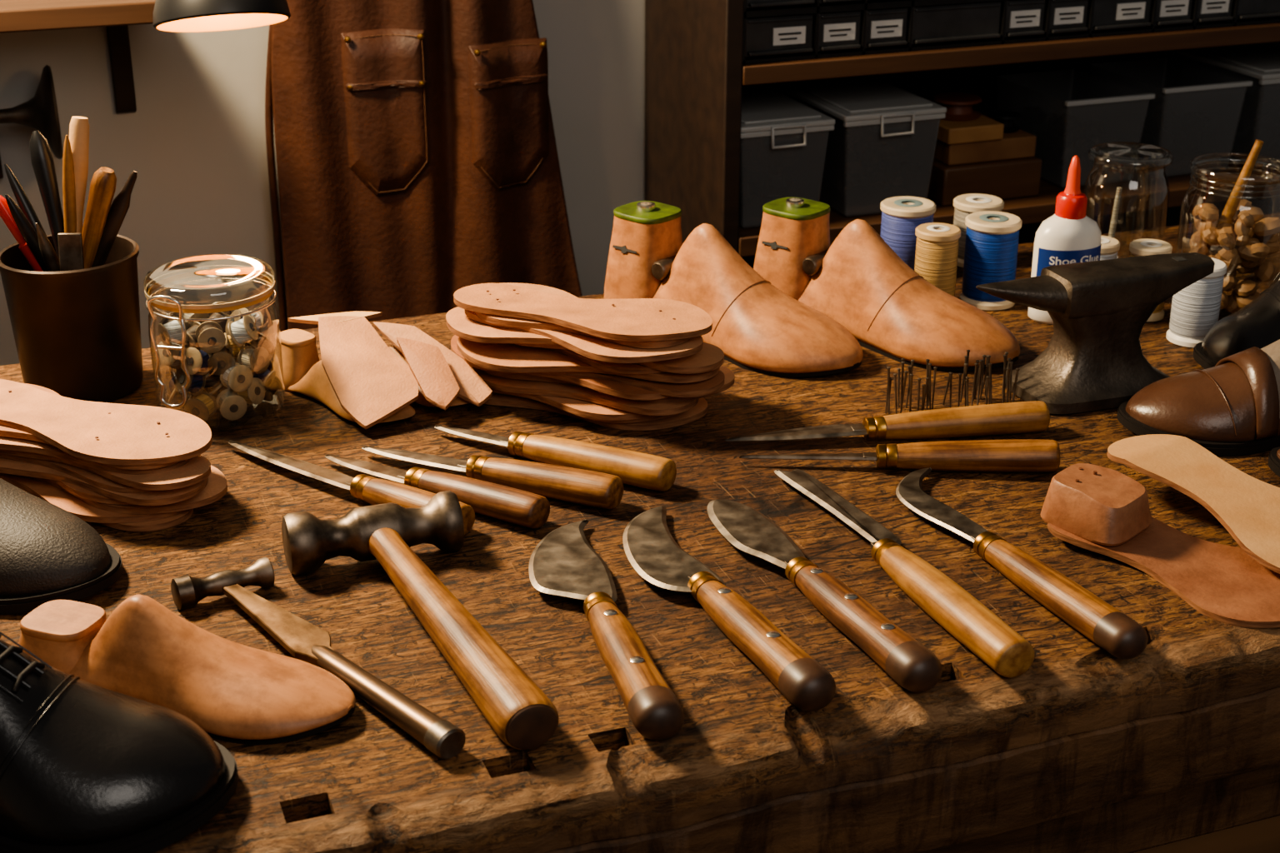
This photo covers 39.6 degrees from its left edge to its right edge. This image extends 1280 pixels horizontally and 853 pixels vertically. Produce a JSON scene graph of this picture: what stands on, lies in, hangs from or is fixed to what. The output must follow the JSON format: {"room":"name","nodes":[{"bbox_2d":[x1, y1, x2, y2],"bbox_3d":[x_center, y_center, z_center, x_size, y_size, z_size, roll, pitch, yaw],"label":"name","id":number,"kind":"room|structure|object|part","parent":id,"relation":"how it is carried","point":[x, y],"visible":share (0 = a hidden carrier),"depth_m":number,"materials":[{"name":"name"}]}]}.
{"room":"service shop","nodes":[
{"label":"service shop","id":0,"kind":"room"},
{"bbox_2d":[0,0,644,365],"bbox_3d":[0.114,-0.756,2.140,5.000,2.600,0.095,-8,24,-19],"label":"wall","id":1,"kind":"structure","parent":0,"point":[194,140],"depth_m":2.04,"materials":[{"name":"paint"}]},
{"bbox_2d":[0,65,62,179],"bbox_3d":[-0.799,-0.298,1.845,0.374,0.128,0.109,-8,24,-19],"label":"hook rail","id":2,"kind":"object","parent":1,"relation":"attached to","point":[40,112],"visible":0.99,"depth_m":1.87,"materials":[{"name":"metal"}]},
{"bbox_3d":[-0.727,-0.320,1.860,0.165,0.026,0.026,-8,24,-19],"label":"arm","id":3,"kind":"part","parent":2,"relation":"part of","materials":[{"name":"metal"}]},
{"bbox_2d":[0,0,155,113],"bbox_3d":[-1.045,-0.348,1.700,1.134,0.215,0.149,-8,24,-19],"label":"wall shelf","id":4,"kind":"object","parent":1,"relation":"attached to","point":[16,16],"visible":0.88,"depth_m":1.80,"materials":[{"name":"brown wood"}]},
{"bbox_2d":[152,0,290,31],"bbox_3d":[-0.405,-0.574,1.623,0.125,0.418,0.252,-7,24,-16],"label":"desk lamp","id":5,"kind":"object","parent":4,"relation":"attached to","point":[167,15],"visible":1,"depth_m":1.61,"materials":[{"name":"black plastic"}]},
{"bbox_2d":[265,0,582,332],"bbox_3d":[-0.231,-0.479,2.014,0.424,1.188,0.087,-8,24,-19],"label":"apron","id":6,"kind":"object","parent":1,"relation":"attached to","point":[417,162],"visible":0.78,"depth_m":2.04,"materials":[{"name":"brown leather"}]},
{"bbox_2d":[1133,815,1279,852],"bbox_3d":[0.808,1.268,0.826,5.100,0.100,4.330,-8,24,-19],"label":"floor","id":7,"kind":"structure","parent":0,"point":[1263,836],"depth_m":2.38,"materials":[{"name":"brown wood"}]},
{"bbox_2d":[0,213,1279,852],"bbox_3d":[-0.113,0.458,1.454,2.600,0.900,0.767,-8,24,-19],"label":"workbench","id":8,"kind":"object","parent":7,"relation":"on","point":[1089,749],"visible":0.55,"depth_m":1.08,"materials":[{"name":"brown wood"}]},
{"bbox_2d":[0,478,122,614],"bbox_3d":[-0.459,0.041,1.171,0.278,0.089,0.103,14,27,30],"label":"leather shoe","id":9,"kind":"object","parent":8,"relation":"on","point":[48,553],"visible":1,"depth_m":1.12,"materials":[{"name":"black leather"}]},
{"bbox_2d":[0,116,143,402],"bbox_3d":[-0.452,-0.134,1.415,0.116,0.221,0.110,0,23,0],"label":"cup","id":10,"kind":"object","parent":8,"relation":"on","point":[72,294],"visible":0.95,"depth_m":1.40,"materials":[{"name":"ceramic"}]},
{"bbox_3d":[-0.445,-0.122,1.419,0.019,0.183,0.019,21,24,0],"label":"awl handle","id":11,"kind":"part","parent":10,"relation":"part of","materials":[{"name":"brown wood"}]},
{"bbox_2d":[0,379,227,531],"bbox_3d":[-0.405,0.017,1.268,0.254,0.057,0.106,12,26,26],"label":"leather soles","id":12,"kind":"object","parent":8,"relation":"on","point":[127,467],"visible":0.99,"depth_m":1.23,"materials":[{"name":"brown leather"}]},
{"bbox_2d":[0,631,238,852],"bbox_3d":[-0.344,0.139,0.910,0.270,0.114,0.116,4,23,8],"label":"shoe","id":13,"kind":"object","parent":8,"relation":"on","point":[86,767],"visible":1,"depth_m":0.88,"materials":[{"name":"black leather"}]},
{"bbox_2d":[17,594,355,744],"bbox_3d":[-0.262,0.125,1.008,0.213,0.061,0.075,8,24,19],"label":"shoe last","id":14,"kind":"object","parent":8,"relation":"on","point":[235,692],"visible":0.88,"depth_m":0.99,"materials":[{"name":"brown wood"}]},
{"bbox_3d":[-0.335,0.113,1.032,0.044,0.005,0.038,8,24,19],"label":"heel plate","id":15,"kind":"part","parent":14,"relation":"part of","materials":[{"name":"brown wood"}]},
{"bbox_2d":[143,254,284,432],"bbox_3d":[-0.331,-0.066,1.387,0.100,0.117,0.100,-6,24,-14],"label":"jar","id":16,"kind":"object","parent":8,"relation":"on","point":[209,352],"visible":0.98,"depth_m":1.37,"materials":[{"name":"clear glass"}]},
{"bbox_3d":[-0.354,-0.023,1.350,0.022,0.018,0.007,5,23,11],"label":"bail lever","id":17,"kind":"part","parent":16,"relation":"part of","materials":[{"name":"silver metal"}]},
{"bbox_3d":[-0.331,-0.113,1.367,0.098,0.014,0.098,5,23,11],"label":"glass lid","id":18,"kind":"part","parent":16,"relation":"part of","materials":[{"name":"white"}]},
{"bbox_2d":[170,557,465,759],"bbox_3d":[-0.195,0.135,1.037,0.063,0.021,0.257,-16,28,-33],"label":"hammer","id":19,"kind":"object","parent":8,"relation":"on","point":[304,641],"visible":1,"depth_m":1.05,"materials":[{"name":"metal"}]},
{"bbox_3d":[-0.151,0.149,1.007,0.019,0.017,0.126,-19,30,-38],"label":"handle","id":20,"kind":"part","parent":19,"relation":"part of","materials":[{"name":"wood"}]},
{"bbox_2d":[272,329,414,423],"bbox_3d":[-0.239,-0.039,1.418,0.158,0.042,0.050,20,30,40],"label":"shoe last","id":21,"kind":"object","parent":8,"relation":"on","point":[304,373],"visible":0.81,"depth_m":1.44,"materials":[{"name":"beige wood"}]},
{"bbox_3d":[-0.280,-0.072,1.447,0.033,0.005,0.026,21,30,40],"label":"heel plate","id":22,"kind":"part","parent":21,"relation":"part of","materials":[{"name":"beige wood"}]},
{"bbox_2d":[228,440,474,535],"bbox_3d":[-0.214,0.037,1.268,0.244,0.023,0.026,16,27,35],"label":"knife","id":23,"kind":"object","parent":8,"relation":"on","point":[371,490],"visible":0.66,"depth_m":1.24,"materials":[{"name":"metal"}]},
{"bbox_3d":[-0.251,0.027,1.295,0.149,0.002,0.017,16,28,35],"label":"blade","id":24,"kind":"part","parent":23,"relation":"part of","materials":[{"name":"silver metal"}]},
{"bbox_3d":[-0.157,0.053,1.226,0.099,0.023,0.026,15,27,35],"label":"handle","id":25,"kind":"part","parent":23,"relation":"part of","materials":[{"name":"brown wood"}]},
{"bbox_2d":[287,311,492,429],"bbox_3d":[-0.214,-0.054,1.425,0.106,0.051,0.181,-19,29,-37],"label":"leather offcuts","id":26,"kind":"object","parent":8,"relation":"on","point":[370,382],"visible":1,"depth_m":1.40,"materials":[{"name":"beige leather"}]},
{"bbox_2d":[281,490,559,749],"bbox_3d":[-0.137,0.113,1.064,0.114,0.040,0.278,-8,24,-17],"label":"hammer","id":27,"kind":"object","parent":8,"relation":"on","point":[521,714],"visible":1,"depth_m":1.09,"materials":[{"name":"wood"}]},
{"bbox_3d":[-0.120,0.114,1.071,0.035,0.030,0.274,-11,25,-25],"label":"handle","id":28,"kind":"part","parent":27,"relation":"part of","materials":[{"name":"brown wood"}]},
{"bbox_2d":[325,454,549,529],"bbox_3d":[-0.150,0.040,1.262,0.200,0.023,0.026,13,26,32],"label":"knife","id":29,"kind":"object","parent":8,"relation":"on","point":[517,507],"visible":0.83,"depth_m":1.23,"materials":[{"name":"wood"}]},
{"bbox_3d":[-0.195,0.030,1.290,0.091,0.002,0.017,13,26,32],"label":"blade","id":30,"kind":"part","parent":29,"relation":"part of","materials":[{"name":"silver metal"}]},
{"bbox_3d":[-0.114,0.049,1.238,0.112,0.023,0.026,13,26,32],"label":"handle","id":31,"kind":"part","parent":29,"relation":"part of","materials":[{"name":"brown wood"}]},
{"bbox_2d":[361,445,623,509],"bbox_3d":[-0.112,0.031,1.282,0.214,0.024,0.027,9,25,25],"label":"knife","id":32,"kind":"object","parent":8,"relation":"on","point":[590,488],"visible":0.93,"depth_m":1.25,"materials":[{"name":"wood"}]},
{"bbox_3d":[-0.162,0.023,1.306,0.103,0.002,0.017,9,25,25],"label":"blade","id":33,"kind":"part","parent":32,"relation":"part of","materials":[{"name":"silver metal"}]},
{"bbox_3d":[-0.067,0.038,1.262,0.114,0.024,0.027,9,25,25],"label":"handle","id":34,"kind":"part","parent":32,"relation":"part of","materials":[{"name":"brown wood"}]},
{"bbox_2d":[434,425,676,491],"bbox_3d":[-0.069,0.017,1.314,0.208,0.024,0.027,11,25,29],"label":"knife","id":35,"kind":"object","parent":8,"relation":"on","point":[637,469],"visible":0.96,"depth_m":1.28,"materials":[{"name":"wood"}]},
{"bbox_3d":[-0.123,0.006,1.345,0.080,0.002,0.013,11,25,29],"label":"blade","id":36,"kind":"part","parent":35,"relation":"part of","materials":[{"name":"silver metal"}]},
{"bbox_3d":[-0.035,0.024,1.296,0.130,0.024,0.027,11,25,29],"label":"handle","id":37,"kind":"part","parent":35,"relation":"part of","materials":[{"name":"brown wood"}]},
{"bbox_2d":[445,283,734,430],"bbox_3d":[-0.046,-0.058,1.412,0.246,0.082,0.123,11,25,25],"label":"leather soles","id":38,"kind":"object","parent":8,"relation":"on","point":[633,364],"visible":0.97,"depth_m":1.38,"materials":[{"name":"brown leather"}]},
{"bbox_2d":[528,519,684,740],"bbox_3d":[-0.027,0.115,1.086,0.057,0.026,0.277,-6,22,-14],"label":"knife","id":39,"kind":"object","parent":8,"relation":"on","point":[563,563],"visible":1,"depth_m":1.06,"materials":[{"name":"metal"}]},
{"bbox_3d":[-0.047,0.088,1.154,0.057,0.002,0.124,-6,22,-14],"label":"blade","id":40,"kind":"part","parent":39,"relation":"part of","materials":[{"name":"grey metal"}]},
{"bbox_3d":[-0.009,0.133,1.040,0.028,0.025,0.124,-6,22,-14],"label":"handle","id":41,"kind":"part","parent":39,"relation":"part of","materials":[{"name":"brown wood"}]},
{"bbox_2d":[622,505,835,711],"bbox_3d":[0.045,0.105,1.108,0.058,0.026,0.277,-10,23,-22],"label":"knife","id":42,"kind":"object","parent":8,"relation":"on","point":[649,547],"visible":1,"depth_m":1.07,"materials":[{"name":"wood"}]},
{"bbox_3d":[0.016,0.081,1.169,0.058,0.002,0.133,-10,23,-22],"label":"blade","id":43,"kind":"part","parent":42,"relation":"part of","materials":[{"name":"grey metal"}]},
{"bbox_3d":[0.065,0.122,1.065,0.028,0.025,0.128,-10,23,-22],"label":"handle","id":44,"kind":"part","parent":42,"relation":"part of","materials":[{"name":"brown wood"}]},
{"bbox_2d":[604,200,863,377],"bbox_3d":[0.078,-0.124,1.539,0.262,0.106,0.099,19,30,38],"label":"shoe last","id":45,"kind":"object","parent":8,"relation":"on","point":[758,327],"visible":0.73,"depth_m":1.52,"materials":[{"name":"brown wood"}]},
{"bbox_3d":[0.007,-0.190,1.579,0.054,0.005,0.051,19,30,38],"label":"heel plate","id":46,"kind":"part","parent":45,"relation":"part of","materials":[{"name":"green paint"}]},
{"bbox_2d":[706,500,942,692],"bbox_3d":[0.108,0.097,1.126,0.041,0.025,0.277,-10,23,-22],"label":"knife","id":47,"kind":"object","parent":8,"relation":"on","point":[912,666],"visible":1,"depth_m":1.08,"materials":[{"name":"wood"}]},
{"bbox_3d":[0.077,0.072,1.191,0.041,0.003,0.125,-10,23,-22],"label":"blade","id":48,"kind":"part","parent":47,"relation":"part of","materials":[{"name":"grey metal"}]},
{"bbox_3d":[0.128,0.114,1.084,0.028,0.024,0.128,-10,23,-22],"label":"handle","id":49,"kind":"part","parent":47,"relation":"part of","materials":[{"name":"brown wood"}]},
{"bbox_2d":[753,197,1019,371],"bbox_3d":[0.212,-0.130,1.552,0.262,0.106,0.099,19,29,37],"label":"shoe last","id":50,"kind":"object","parent":8,"relation":"on","point":[858,282],"visible":0.77,"depth_m":1.53,"materials":[{"name":"brown wood"}]},
{"bbox_3d":[0.140,-0.195,1.591,0.054,0.005,0.051,19,29,37],"label":"heel plate","id":51,"kind":"part","parent":50,"relation":"part of","materials":[{"name":"green paint"}]},
{"bbox_2d":[725,400,1049,441],"bbox_3d":[0.188,0.001,1.354,0.250,0.024,0.027,-4,23,-6],"label":"knife","id":52,"kind":"object","parent":8,"relation":"on","point":[1020,417],"visible":1,"depth_m":1.35,"materials":[{"name":"wood"}]},
{"bbox_3d":[0.120,0.005,1.348,0.113,0.002,0.021,-4,23,-6],"label":"blade","id":53,"kind":"part","parent":52,"relation":"part of","materials":[{"name":"grey metal"}]},
{"bbox_3d":[0.243,-0.003,1.360,0.138,0.024,0.027,-4,23,-6],"label":"handle","id":54,"kind":"part","parent":52,"relation":"part of","materials":[{"name":"brown wood"}]},
{"bbox_2d":[739,439,1059,472],"bbox_3d":[0.189,0.022,1.304,0.232,0.024,0.027,0,23,3],"label":"stitching awl","id":55,"kind":"object","parent":8,"relation":"on","point":[1018,455],"visible":1,"depth_m":1.29,"materials":[{"name":"wood"}]},
{"bbox_3d":[0.127,0.022,1.308,0.108,0.002,0.011,0,23,3],"label":"blade","id":56,"kind":"part","parent":55,"relation":"part of","materials":[{"name":"grey metal"}]},
{"bbox_3d":[0.241,0.022,1.301,0.127,0.024,0.027,0,23,3],"label":"handle","id":57,"kind":"part","parent":55,"relation":"part of","materials":[{"name":"brown wood"}]},
{"bbox_2d":[774,469,1034,678],"bbox_3d":[0.164,0.082,1.161,0.033,0.025,0.308,-9,23,-20],"label":"knife","id":58,"kind":"object","parent":8,"relation":"on","point":[967,619],"visible":1,"depth_m":1.09,"materials":[{"name":"wood"}]},
{"bbox_3d":[0.137,0.055,1.229,0.029,0.002,0.150,-9,23,-20],"label":"blade","id":59,"kind":"part","parent":58,"relation":"part of","materials":[{"name":"metal"}]},
{"bbox_3d":[0.189,0.109,1.094,0.028,0.025,0.156,-9,23,-20],"label":"handle","id":60,"kind":"part","parent":58,"relation":"part of","materials":[{"name":"brown wood"}]},
{"bbox_2d":[880,196,935,270],"bbox_3d":[0.258,-0.183,1.722,0.053,0.071,0.053,0,23,0],"label":"thread spool","id":61,"kind":"object","parent":8,"relation":"on","point":[901,216],"visible":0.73,"depth_m":1.70,"materials":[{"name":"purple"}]},
{"bbox_2d":[914,222,960,296],"bbox_3d":[0.272,-0.147,1.634,0.041,0.074,0.041,0,23,0],"label":"thread spool","id":62,"kind":"object","parent":8,"relation":"on","point":[937,245],"visible":0.73,"depth_m":1.62,"materials":[{"name":"brown fabric"}]},
{"bbox_2d":[885,350,1019,414],"bbox_3d":[0.248,-0.034,1.409,0.112,0.042,0.039,-6,24,-14],"label":"nail","id":63,"kind":"object","parent":8,"relation":"on","point":[979,370],"visible":0.93,"depth_m":1.41,"materials":[{"name":"metal"}]},
{"bbox_2d":[953,193,1004,267],"bbox_3d":[0.332,-0.193,1.754,0.049,0.065,0.049,0,23,0],"label":"thread spool","id":64,"kind":"object","parent":8,"relation":"on","point":[964,205],"visible":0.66,"depth_m":1.74,"materials":[{"name":"white fabric"}]},
{"bbox_2d":[959,210,1022,310],"bbox_3d":[0.323,-0.153,1.638,0.051,0.082,0.051,0,23,0],"label":"thread spool","id":65,"kind":"object","parent":8,"relation":"on","point":[992,237],"visible":0.91,"depth_m":1.62,"materials":[{"name":"blue fabric"}]},
{"bbox_2d":[895,467,1148,659],"bbox_3d":[0.245,0.081,1.166,0.052,0.023,0.280,-10,24,-22],"label":"knife","id":66,"kind":"object","parent":8,"relation":"on","point":[1112,630],"visible":1,"depth_m":1.11,"materials":[{"name":"wood"}]},
{"bbox_3d":[0.215,0.056,1.228,0.052,0.002,0.133,-10,24,-22],"label":"blade","id":67,"kind":"part","parent":66,"relation":"part of","materials":[{"name":"grey metal"}]},
{"bbox_3d":[0.256,0.100,1.118,0.026,0.023,0.129,-10,24,-22],"label":"handle","id":68,"kind":"part","parent":66,"relation":"part of","materials":[{"name":"brown wood"}]},
{"bbox_2d":[1027,155,1101,324],"bbox_3d":[0.382,-0.168,1.586,0.062,0.150,0.043,-6,24,-13],"label":"glue bottle","id":69,"kind":"object","parent":8,"relation":"on","point":[1068,236],"visible":0.51,"depth_m":1.57,"materials":[{"name":"white plastic"}]},
{"bbox_2d":[975,252,1214,414],"bbox_3d":[0.361,-0.077,1.428,0.211,0.105,0.084,-8,24,-17],"label":"small anvil","id":70,"kind":"object","parent":8,"relation":"on","point":[1093,360],"visible":0.94,"depth_m":1.41,"materials":[{"name":"metal"}]},
{"bbox_3d":[-0.018,0.290,1.107,2.320,0.120,0.030,-8,24,-19],"label":"rail","id":71,"kind":"part","parent":8,"relation":"part of","materials":[{"name":"brown wood"}]},
{"bbox_2d":[1100,235,1119,260],"bbox_3d":[0.424,-0.146,1.654,0.039,0.057,0.039,0,23,0],"label":"thread spool","id":72,"kind":"object","parent":8,"relation":"on","point":[1110,247],"visible":0.3,"depth_m":1.63,"materials":[{"name":"white"}]},
{"bbox_2d":[1084,141,1173,240],"bbox_3d":[0.466,-0.207,1.710,0.079,0.124,0.079,0,23,0],"label":"glass jar","id":73,"kind":"object","parent":8,"relation":"on","point":[1113,148],"visible":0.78,"depth_m":1.69,"materials":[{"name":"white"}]},
{"bbox_2d":[1108,186,1122,238],"bbox_3d":[0.456,-0.191,1.719,0.013,0.082,0.007,-19,30,-38],"label":"stick","id":74,"kind":"object","parent":73,"relation":"on","point":[1117,197],"depth_m":1.71,"materials":[{"name":"beige wood"}]},
{"bbox_3d":[0.466,-0.261,1.687,0.066,0.005,0.066,0,23,0],"label":"glass lid","id":75,"kind":"part","parent":73,"relation":"part of","materials":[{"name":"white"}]},
{"bbox_2d":[1129,238,1172,322],"bbox_3d":[0.458,-0.132,1.606,0.037,0.069,0.037,0,23,0],"label":"thread spool","id":76,"kind":"object","parent":8,"relation":"on","point":[1146,247],"visible":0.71,"depth_m":1.59,"materials":[{"name":"gold fabric"}]},
{"bbox_2d":[1040,463,1279,628],"bbox_3d":[0.355,0.072,1.159,0.193,0.042,0.106,20,30,39],"label":"leather sole","id":77,"kind":"object","parent":8,"relation":"on","point":[1098,509],"visible":0.97,"depth_m":1.17,"materials":[{"name":"brown"}]},
{"bbox_2d":[1106,434,1279,574],"bbox_3d":[0.405,0.051,1.204,0.098,0.027,0.205,-16,28,-33],"label":"pale leather insole","id":78,"kind":"object","parent":8,"relation":"on","point":[1247,507],"visible":1,"depth_m":1.22,"materials":[{"name":"beige leather"}]},
{"bbox_2d":[1165,257,1227,348],"bbox_3d":[0.484,-0.109,1.546,0.043,0.072,0.043,0,23,0],"label":"thread spool","id":79,"kind":"object","parent":8,"relation":"on","point":[1195,309],"visible":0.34,"depth_m":1.53,"materials":[{"name":"white fabric"}]},
{"bbox_2d":[1116,339,1279,456],"bbox_3d":[0.496,-0.038,1.365,0.253,0.084,0.101,-3,23,-6],"label":"shoe","id":80,"kind":"object","parent":8,"relation":"on","point":[1231,407],"visible":0.99,"depth_m":1.34,"materials":[{"name":"brown leather"}]},
{"bbox_2d":[1170,139,1279,312],"bbox_3d":[0.531,-0.178,1.592,0.093,0.163,0.093,0,23,0],"label":"jar","id":81,"kind":"object","parent":8,"relation":"on","point":[1240,238],"visible":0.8,"depth_m":1.58,"materials":[{"name":"clear glass"}]},
{"bbox_2d":[1192,272,1279,369],"bbox_3d":[0.553,-0.105,1.469,0.173,0.126,0.107,-2,23,-6],"label":"shoe","id":82,"kind":"object","parent":8,"relation":"on","point":[1257,324],"visible":0.71,"depth_m":1.46,"materials":[{"name":"black leather"}]},
{"bbox_2d":[1267,446,1279,477],"bbox_3d":[0.584,0.023,1.245,0.268,0.065,0.078,8,24,18],"label":"leather shoe","id":83,"kind":"object","parent":8,"relation":"on","point":[1273,463],"visible":1,"depth_m":1.29,"materials":[{"name":"black leather"}]},
{"bbox_2d":[645,0,1279,269],"bbox_3d":[0.848,-0.352,2.404,1.705,1.650,0.251,-8,24,-19],"label":"shelving unit","id":84,"kind":"object","parent":7,"relation":"on","point":[696,74],"visible":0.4,"depth_m":2.17,"materials":[{"name":"brown wood"}]},
{"bbox_3d":[0.059,-0.237,2.133,0.021,1.650,0.250,-8,24,-19],"label":"panel","id":85,"kind":"part","parent":84,"relation":"part of","materials":[{"name":"brown wood"}]},
{"bbox_2d":[739,85,834,204],"bbox_3d":[0.134,-0.321,2.111,0.120,0.126,0.202,-8,24,-19],"label":"storage bin","id":86,"kind":"object","parent":84,"relation":"on","point":[766,112],"visible":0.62,"depth_m":2.07,"materials":[{"name":"grey plastic"}]},
{"bbox_3d":[0.133,-0.375,2.092,0.120,0.007,0.196,-8,24,-19],"label":"lid","id":87,"kind":"part","parent":86,"relation":"part of","materials":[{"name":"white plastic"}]},
{"bbox_2d":[775,75,946,197],"bbox_3d":[0.263,-0.342,2.155,0.132,0.128,0.202,-8,24,-19],"label":"storage bin","id":88,"kind":"object","parent":84,"relation":"on","point":[861,102],"visible":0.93,"depth_m":2.13,"materials":[{"name":"grey plastic"}]},
{"bbox_3d":[0.262,-0.395,2.135,0.132,0.007,0.196,-8,24,-19],"label":"lid","id":89,"kind":"part","parent":88,"relation":"part of","materials":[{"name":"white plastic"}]},
{"bbox_2d":[885,92,1041,205],"bbox_3d":[0.401,-0.354,2.199,0.135,0.117,0.150,-8,24,-19],"label":"wooden boxes","id":90,"kind":"object","parent":84,"relation":"on","point":[967,151],"visible":0.87,"depth_m":2.15,"materials":[{"name":"brown wood"}]},
{"bbox_3d":[0.849,-0.363,2.400,1.664,0.023,0.251,-8,24,-19],"label":"shelf","id":91,"kind":"part","parent":84,"relation":"part of","materials":[{"name":"brown wood"}]},
{"bbox_2d":[742,0,1279,64],"bbox_3d":[0.854,-0.647,2.269,1.660,0.212,0.212,-8,24,-19],"label":"storage drawers","id":92,"kind":"object","parent":84,"relation":"on","point":[774,30],"visible":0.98,"depth_m":2.03,"materials":[{"name":"black plastic"}]},
{"bbox_3d":[0.849,-0.543,2.323,1.664,0.021,0.251,-8,24,-19],"label":"shelf","id":93,"kind":"part","parent":84,"relation":"part of","materials":[{"name":"brown wood"}]},
{"bbox_2d":[1020,93,1154,177],"bbox_3d":[0.546,-0.381,2.268,0.126,0.112,0.173,-8,24,-19],"label":"storage bin","id":94,"kind":"object","parent":84,"relation":"on","point":[1062,137],"visible":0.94,"depth_m":2.24,"materials":[{"name":"grey plastic"}]},
{"bbox_2d":[1115,80,1252,171],"bbox_3d":[0.680,-0.403,2.313,0.131,0.118,0.173,-8,24,-19],"label":"storage bin","id":95,"kind":"object","parent":84,"relation":"on","point":[1151,120],"visible":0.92,"depth_m":2.29,"materials":[{"name":"grey plastic"}]},
{"bbox_2d":[1177,42,1279,159],"bbox_3d":[0.824,-0.427,2.358,0.148,0.128,0.182,-8,24,-19],"label":"storage bin","id":96,"kind":"object","parent":84,"relation":"on","point":[1259,61],"visible":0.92,"depth_m":2.34,"materials":[{"name":"grey plastic"}]},
{"bbox_3d":[0.823,-0.481,2.338,0.148,0.007,0.176,-8,24,-19],"label":"lid","id":97,"kind":"part","parent":96,"relation":"part of","materials":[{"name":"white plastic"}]}
]}

